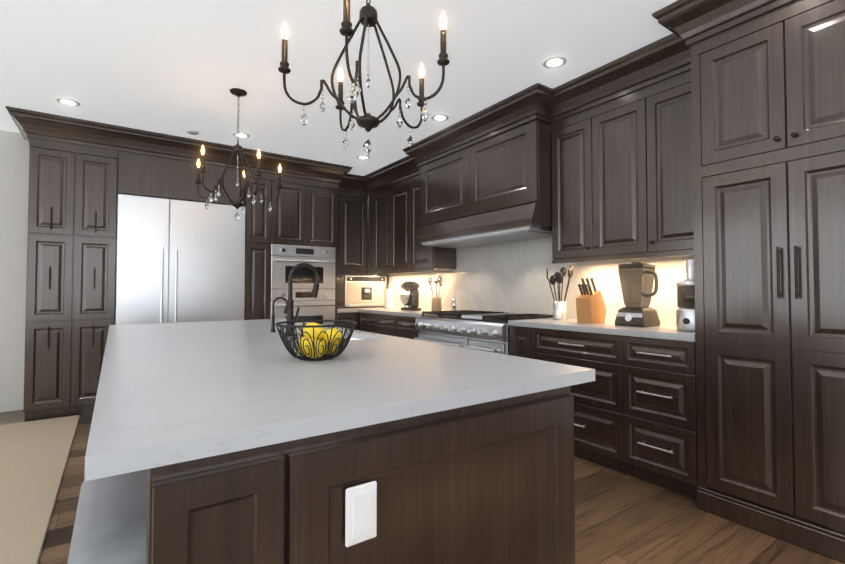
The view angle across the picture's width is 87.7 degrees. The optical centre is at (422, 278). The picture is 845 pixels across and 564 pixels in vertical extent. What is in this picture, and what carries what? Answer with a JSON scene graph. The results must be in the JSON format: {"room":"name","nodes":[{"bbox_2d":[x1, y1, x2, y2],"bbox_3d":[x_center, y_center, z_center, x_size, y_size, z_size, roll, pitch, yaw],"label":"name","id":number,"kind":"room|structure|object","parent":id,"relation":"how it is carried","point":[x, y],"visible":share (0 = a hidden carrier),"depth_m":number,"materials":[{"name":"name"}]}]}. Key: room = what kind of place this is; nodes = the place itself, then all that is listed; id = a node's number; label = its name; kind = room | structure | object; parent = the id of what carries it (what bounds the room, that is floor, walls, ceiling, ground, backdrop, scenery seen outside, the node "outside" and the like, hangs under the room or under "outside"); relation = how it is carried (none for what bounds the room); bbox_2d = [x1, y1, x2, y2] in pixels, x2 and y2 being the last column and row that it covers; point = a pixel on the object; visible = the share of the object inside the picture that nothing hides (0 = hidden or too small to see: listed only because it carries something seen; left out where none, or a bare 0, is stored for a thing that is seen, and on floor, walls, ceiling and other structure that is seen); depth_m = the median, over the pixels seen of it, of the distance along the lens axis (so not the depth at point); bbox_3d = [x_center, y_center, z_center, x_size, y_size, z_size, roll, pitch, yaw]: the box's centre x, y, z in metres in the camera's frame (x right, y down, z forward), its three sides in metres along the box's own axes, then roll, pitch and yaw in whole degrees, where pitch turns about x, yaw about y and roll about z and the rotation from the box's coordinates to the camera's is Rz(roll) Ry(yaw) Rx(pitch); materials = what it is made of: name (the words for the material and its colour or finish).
{"room":"kitchen","nodes":[
{"label":"kitchen","id":0,"kind":"room"},
{"bbox_2d":[0,130,369,411],"bbox_3d":[-3.729,-0.075,4.492,7.640,2.700,0.120,1,-2,-35],"label":"wall","id":1,"kind":"structure","parent":0,"point":[14,168],"depth_m":4.26,"materials":[{"name":"white paint"}]},
{"bbox_2d":[117,151,244,206],"bbox_3d":[-2.628,-1.038,4.819,1.171,0.458,0.639,1,-2,-35],"label":"panel","id":2,"kind":"object","parent":1,"relation":"attached to","point":[153,176],"visible":0.58,"depth_m":4.48,"materials":[{"name":"brown wood"}]},
{"bbox_2d":[337,190,367,274],"bbox_3d":[-1.087,-0.645,6.059,0.587,1.178,0.351,1,-2,-35],"label":"upper cabinet","id":3,"kind":"object","parent":1,"relation":"attached to","point":[352,233],"visible":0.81,"depth_m":5.96,"materials":[{"name":"brown wood"}]},
{"bbox_2d":[0,0,676,175],"bbox_3d":[-1.636,-1.554,1.527,7.640,0.100,7.440,1,-2,-35],"label":"ceiling","id":4,"kind":"structure","parent":0,"point":[179,68],"depth_m":2.94,"materials":[{"name":"white paint"}]},
{"bbox_2d":[56,98,79,105],"bbox_3d":[-2.897,-1.446,3.596,0.156,0.006,0.156,1,-2,-35],"label":"recessed light","id":5,"kind":"object","parent":4,"relation":"in","point":[67,101],"visible":0.98,"depth_m":3.59,"materials":[{"name":"white plastic"}]},
{"bbox_2d":[186,129,198,134],"bbox_3d":[-2.225,-1.421,4.259,0.108,0.021,0.110,1,-2,-35],"label":"smoke detector","id":6,"kind":"object","parent":4,"relation":"attached to","point":[192,132],"visible":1,"depth_m":4.23,"materials":[{"name":"white plastic"}]},
{"bbox_2d":[195,88,281,220],"bbox_3d":[-1.405,-0.948,3.409,0.634,1.011,0.652,1,-2,-35],"label":"chandelier","id":7,"kind":"object","parent":4,"relation":"hanging from","point":[237,147],"visible":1,"depth_m":3.39,"materials":[{"name":"black metal"}]},
{"bbox_2d":[233,132,249,137],"bbox_3d":[-1.797,-1.425,4.362,0.156,0.006,0.156,1,-2,-35],"label":"recessed light","id":8,"kind":"object","parent":4,"relation":"in","point":[242,135],"visible":0.96,"depth_m":4.36,"materials":[{"name":"white plastic"}]},
{"bbox_2d":[357,155,369,159],"bbox_3d":[-0.683,-1.406,5.090,0.156,0.006,0.156,1,-2,-35],"label":"recessed light","id":9,"kind":"object","parent":4,"relation":"in","point":[363,157],"visible":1,"depth_m":5.09,"materials":[{"name":"white plastic"}]},
{"bbox_2d":[278,0,449,154],"bbox_3d":[-0.222,-0.991,1.770,0.651,1.011,0.636,1,-2,-35],"label":"chandelier","id":10,"kind":"object","parent":4,"relation":"hanging from","point":[368,17],"visible":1,"depth_m":1.70,"materials":[{"name":"black metal"}]},
{"bbox_2d":[431,114,448,120],"bbox_3d":[0.156,-1.437,3.920,0.156,0.006,0.156,1,-2,-35],"label":"recessed light","id":11,"kind":"object","parent":4,"relation":"in","point":[440,117],"visible":1,"depth_m":3.91,"materials":[{"name":"white plastic"}]},
{"bbox_2d":[543,56,566,67],"bbox_3d":[0.892,-1.462,2.970,0.156,0.006,0.156,1,-2,-35],"label":"recessed light","id":12,"kind":"object","parent":4,"relation":"in","point":[555,61],"visible":1,"depth_m":2.96,"materials":[{"name":"white plastic"}]},
{"bbox_2d":[0,410,844,563],"bbox_3d":[-1.636,1.245,1.454,7.640,0.100,7.440,1,-2,-35],"label":"floor","id":13,"kind":"structure","parent":0,"point":[622,518],"depth_m":2.15,"materials":[{"name":"brown wood"}]},
{"bbox_2d":[0,415,79,563],"bbox_3d":[-3.004,1.185,1.355,2.840,0.014,4.600,1,-2,-35],"label":"rug","id":14,"kind":"object","parent":13,"relation":"on","point":[34,455],"visible":1,"depth_m":2.66,"materials":[{"name":"beige fabric"}]},
{"bbox_2d":[23,137,117,421],"bbox_3d":[-3.363,-0.006,4.260,0.638,2.550,0.669,1,-2,-35],"label":"tall cabinet","id":15,"kind":"object","parent":13,"relation":"on","point":[71,260],"visible":0.92,"depth_m":4.00,"materials":[{"name":"brown wood"}]},
{"bbox_2d":[67,469,146,563],"bbox_3d":[-0.604,0.837,1.050,0.370,0.695,0.492,1,-2,-35],"label":"dishwasher","id":16,"kind":"object","parent":13,"relation":"on","point":[110,524],"visible":0.25,"depth_m":0.89,"materials":[{"name":"silver metal"}]},
{"bbox_2d":[115,194,245,324],"bbox_3d":[-2.600,0.239,4.745,1.165,2.085,0.734,1,-2,-35],"label":"refrigerator","id":17,"kind":"object","parent":13,"relation":"on","point":[177,261],"visible":0.48,"depth_m":4.48,"materials":[{"name":"silver metal"}]},
{"bbox_2d":[244,170,337,324],"bbox_3d":[-1.687,0.024,5.428,1.096,2.550,0.669,1,-2,-35],"label":"tall cabinet","id":18,"kind":"object","parent":13,"relation":"on","point":[303,212],"visible":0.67,"depth_m":5.10,"materials":[{"name":"brown wood"}]},
{"bbox_2d":[270,244,335,324],"bbox_3d":[-1.570,0.241,5.480,0.786,1.266,0.702,1,-2,-35],"label":"double wall oven","id":19,"kind":"object","parent":18,"relation":"in","point":[285,260],"visible":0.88,"depth_m":5.24,"materials":[{"name":"silver metal"}]},
{"bbox_2d":[337,312,356,329],"bbox_3d":[-1.114,0.871,5.824,0.317,0.880,0.640,1,-2,-35],"label":"base cabinet","id":20,"kind":"object","parent":13,"relation":"on","point":[351,316],"depth_m":5.56,"materials":[{"name":"brown wood"}]},
{"bbox_2d":[145,386,574,563],"bbox_3d":[-0.801,0.772,2.185,1.112,0.884,2.910,1,-2,-35],"label":"kitchen island","id":21,"kind":"object","parent":13,"relation":"on","point":[491,482],"visible":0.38,"depth_m":0.95,"materials":[{"name":"brown wood"}]},
{"bbox_2d":[85,319,594,480],"bbox_3d":[-0.817,0.311,2.174,1.220,0.035,2.925,1,-2,-35],"label":"island countertop","id":22,"kind":"structure","parent":21,"relation":"on","point":[172,393],"depth_m":1.10,"materials":[{"name":"stone"}]},
{"bbox_2d":[270,297,286,331],"bbox_3d":[-0.822,0.203,2.524,0.099,0.200,0.031,1,-2,-35],"label":"filtered water faucet","id":23,"kind":"object","parent":22,"relation":"on","point":[273,319],"visible":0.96,"depth_m":2.50,"materials":[{"name":"black metal"}]},
{"bbox_2d":[285,263,319,335],"bbox_3d":[-0.627,0.105,2.327,0.190,0.385,0.111,1,-2,-35],"label":"faucet","id":24,"kind":"object","parent":22,"relation":"on","point":[290,310],"visible":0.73,"depth_m":2.31,"materials":[{"name":"black metal"}]},
{"bbox_2d":[275,320,356,360],"bbox_3d":[-0.369,0.214,1.535,0.278,0.125,0.278,1,-2,-35],"label":"fruit bowl","id":25,"kind":"object","parent":22,"relation":"on","point":[319,342],"visible":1,"depth_m":1.48,"materials":[{"name":"black metal"}]},
{"bbox_2d":[357,312,376,332],"bbox_3d":[-0.420,0.865,5.626,0.639,0.880,0.442,1,-2,-35],"label":"base cabinet","id":26,"kind":"object","parent":13,"relation":"on","point":[367,322],"depth_m":5.47,"materials":[{"name":"brown wood"}]},
{"bbox_2d":[377,314,396,336],"bbox_3d":[-0.167,0.856,5.263,0.639,0.880,0.445,1,-2,-35],"label":"base cabinet","id":27,"kind":"object","parent":13,"relation":"on","point":[386,324],"depth_m":5.06,"materials":[{"name":"brown wood"}]},
{"bbox_2d":[397,316,419,338],"bbox_3d":[0.103,0.846,4.876,0.639,0.880,0.498,1,-2,-35],"label":"base cabinet","id":28,"kind":"object","parent":13,"relation":"on","point":[398,326],"depth_m":4.72,"materials":[{"name":"brown wood"}]},
{"bbox_2d":[337,307,442,316],"bbox_3d":[-0.459,0.400,5.436,0.935,0.040,2.044,1,-2,-35],"label":"countertop","id":29,"kind":"structure","parent":28,"relation":"on","point":[395,311],"depth_m":5.23,"materials":[{"name":"stone"}]},
{"bbox_2d":[337,274,388,307],"bbox_3d":[-0.935,0.172,6.124,0.935,0.450,0.382,1,-2,-35],"label":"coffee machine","id":30,"kind":"object","parent":29,"relation":"on","point":[360,291],"visible":0.81,"depth_m":6.00,"materials":[{"name":"metal"}]},
{"bbox_2d":[383,285,394,308],"bbox_3d":[-0.444,0.231,5.823,0.150,0.318,0.150,1,-2,-35],"label":"paper towel holder","id":31,"kind":"object","parent":29,"relation":"on","point":[388,298],"visible":1,"depth_m":5.77,"materials":[{"name":"white paper"}]},
{"bbox_2d":[399,281,421,310],"bbox_3d":[-0.151,0.197,5.298,0.212,0.358,0.362,1,-2,-35],"label":"stand mixer","id":32,"kind":"object","parent":29,"relation":"on","point":[410,302],"visible":1,"depth_m":5.20,"materials":[{"name":"black plastic"}]},
{"bbox_2d":[428,274,444,310],"bbox_3d":[0.158,0.155,5.019,0.224,0.426,0.200,1,-2,-35],"label":"utensil crock","id":33,"kind":"object","parent":29,"relation":"on","point":[436,303],"visible":0.92,"depth_m":4.97,"materials":[{"name":"brown stone"}]},
{"bbox_2d":[452,297,455,310],"bbox_3d":[0.347,0.281,4.843,0.054,0.165,0.054,1,-2,-35],"label":"pepper mill","id":34,"kind":"object","parent":29,"relation":"on","point":[453,303],"visible":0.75,"depth_m":4.82,"materials":[{"name":"silver metal"}]},
{"bbox_2d":[414,310,552,354],"bbox_3d":[0.542,0.793,4.130,0.740,0.945,1.218,1,-2,-35],"label":"range","id":35,"kind":"object","parent":13,"relation":"on","point":[488,331],"visible":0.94,"depth_m":3.86,"materials":[{"name":"silver metal"}]},
{"bbox_2d":[510,326,533,358],"bbox_3d":[1.019,0.811,3.562,0.639,0.880,0.249,1,-2,-35],"label":"base cabinet","id":36,"kind":"object","parent":13,"relation":"on","point":[521,338],"depth_m":3.38,"materials":[{"name":"brown wood"}]},
{"bbox_2d":[534,328,625,473],"bbox_3d":[1.291,0.801,3.173,0.639,0.880,0.700,1,-2,-35],"label":"base cabinet","id":37,"kind":"object","parent":13,"relation":"on","point":[597,403],"depth_m":2.87,"materials":[{"name":"brown wood"}]},
{"bbox_2d":[622,336,698,498],"bbox_3d":[1.611,0.789,2.714,0.639,0.880,0.419,1,-2,-35],"label":"base cabinet","id":38,"kind":"object","parent":13,"relation":"on","point":[635,410],"depth_m":2.52,"materials":[{"name":"brown wood"}]},
{"bbox_2d":[508,318,694,341],"bbox_3d":[1.334,0.338,3.112,0.652,0.040,1.370,1,-2,-35],"label":"countertop","id":39,"kind":"structure","parent":38,"relation":"on","point":[667,331],"depth_m":2.84,"materials":[{"name":"stone"}]},
{"bbox_2d":[546,265,572,319],"bbox_3d":[1.122,0.106,3.569,0.228,0.448,0.204,1,-2,-35],"label":"utensil holder","id":40,"kind":"object","parent":39,"relation":"on","point":[559,310],"visible":1,"depth_m":3.52,"materials":[{"name":"white ceramic"}]},
{"bbox_2d":[576,278,606,323],"bbox_3d":[1.242,0.157,3.239,0.200,0.329,0.120,1,-2,-35],"label":"knife block","id":41,"kind":"object","parent":39,"relation":"on","point":[590,307],"visible":1,"depth_m":3.19,"materials":[{"name":"brown wood"}]},
{"bbox_2d":[615,262,659,327],"bbox_3d":[1.450,0.099,2.941,0.215,0.430,0.245,1,-2,-35],"label":"blender","id":42,"kind":"object","parent":39,"relation":"on","point":[637,279],"visible":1,"depth_m":2.90,"materials":[{"name":"black plastic"}]},
{"bbox_2d":[676,259,694,331],"bbox_3d":[1.604,0.094,2.598,0.194,0.421,0.192,1,-2,-35],"label":"juicer","id":43,"kind":"object","parent":39,"relation":"on","point":[685,315],"visible":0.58,"depth_m":2.57,"materials":[{"name":"silver metal"}]},
{"bbox_2d":[690,0,844,562],"bbox_3d":[1.952,-0.060,2.219,0.671,2.550,0.815,1,-2,-35],"label":"pantry cabinet","id":44,"kind":"object","parent":13,"relation":"on","point":[768,120],"visible":0.96,"depth_m":2.09,"materials":[{"name":"brown wood"}]},
{"bbox_2d":[378,248,674,324],"bbox_3d":[1.449,-0.098,3.640,0.120,2.700,7.200,1,-2,-35],"label":"wall","id":45,"kind":"structure","parent":0,"point":[456,248],"depth_m":5.06,"materials":[{"name":"white paint"}]},
{"bbox_2d":[369,192,372,273],"bbox_3d":[-0.564,-0.658,6.115,0.335,1.150,0.142,1,-2,-35],"label":"upper cabinet","id":46,"kind":"object","parent":45,"relation":"attached to","point":[370,194],"depth_m":6.02,"materials":[{"name":"brown wood"}]},
{"bbox_2d":[5,0,795,193],"bbox_3d":[-0.695,-1.361,3.153,3.984,0.200,5.594,1,-2,-35],"label":"crown molding","id":47,"kind":"structure","parent":45,"relation":"attached to","point":[687,23],"depth_m":3.76,"materials":[{"name":"brown wood"}]},
{"bbox_2d":[373,178,432,273],"bbox_3d":[-0.266,-0.669,5.688,0.335,1.150,0.900,1,-2,-35],"label":"upper cabinet","id":48,"kind":"object","parent":45,"relation":"attached to","point":[394,218],"depth_m":5.57,"materials":[{"name":"brown wood"}]},
{"bbox_2d":[409,174,455,269],"bbox_3d":[0.121,-0.684,5.133,0.335,1.150,0.453,1,-2,-35],"label":"upper cabinet","id":49,"kind":"object","parent":45,"relation":"attached to","point":[421,257],"depth_m":5.07,"materials":[{"name":"brown wood"}]},
{"bbox_2d":[415,119,551,247],"bbox_3d":[0.615,-0.822,4.224,0.568,0.922,1.607,1,-2,-35],"label":"range hood","id":50,"kind":"object","parent":45,"relation":"attached to","point":[495,189],"visible":0.9,"depth_m":3.86,"materials":[{"name":"brown wood"}]},
{"bbox_2d":[389,237,693,324],"bbox_3d":[0.758,-0.013,4.508,0.012,0.734,4.302,1,-2,-35],"label":"backsplash","id":51,"kind":"structure","parent":45,"relation":"attached to","point":[507,277],"depth_m":4.19,"materials":[{"name":"stone"}]},
{"bbox_2d":[550,70,693,263],"bbox_3d":[1.498,-0.722,3.138,0.358,1.178,1.177,1,-2,-35],"label":"upper cabinet","id":52,"kind":"object","parent":45,"relation":"attached to","point":[622,177],"visible":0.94,"depth_m":3.01,"materials":[{"name":"brown wood"}]}
]}

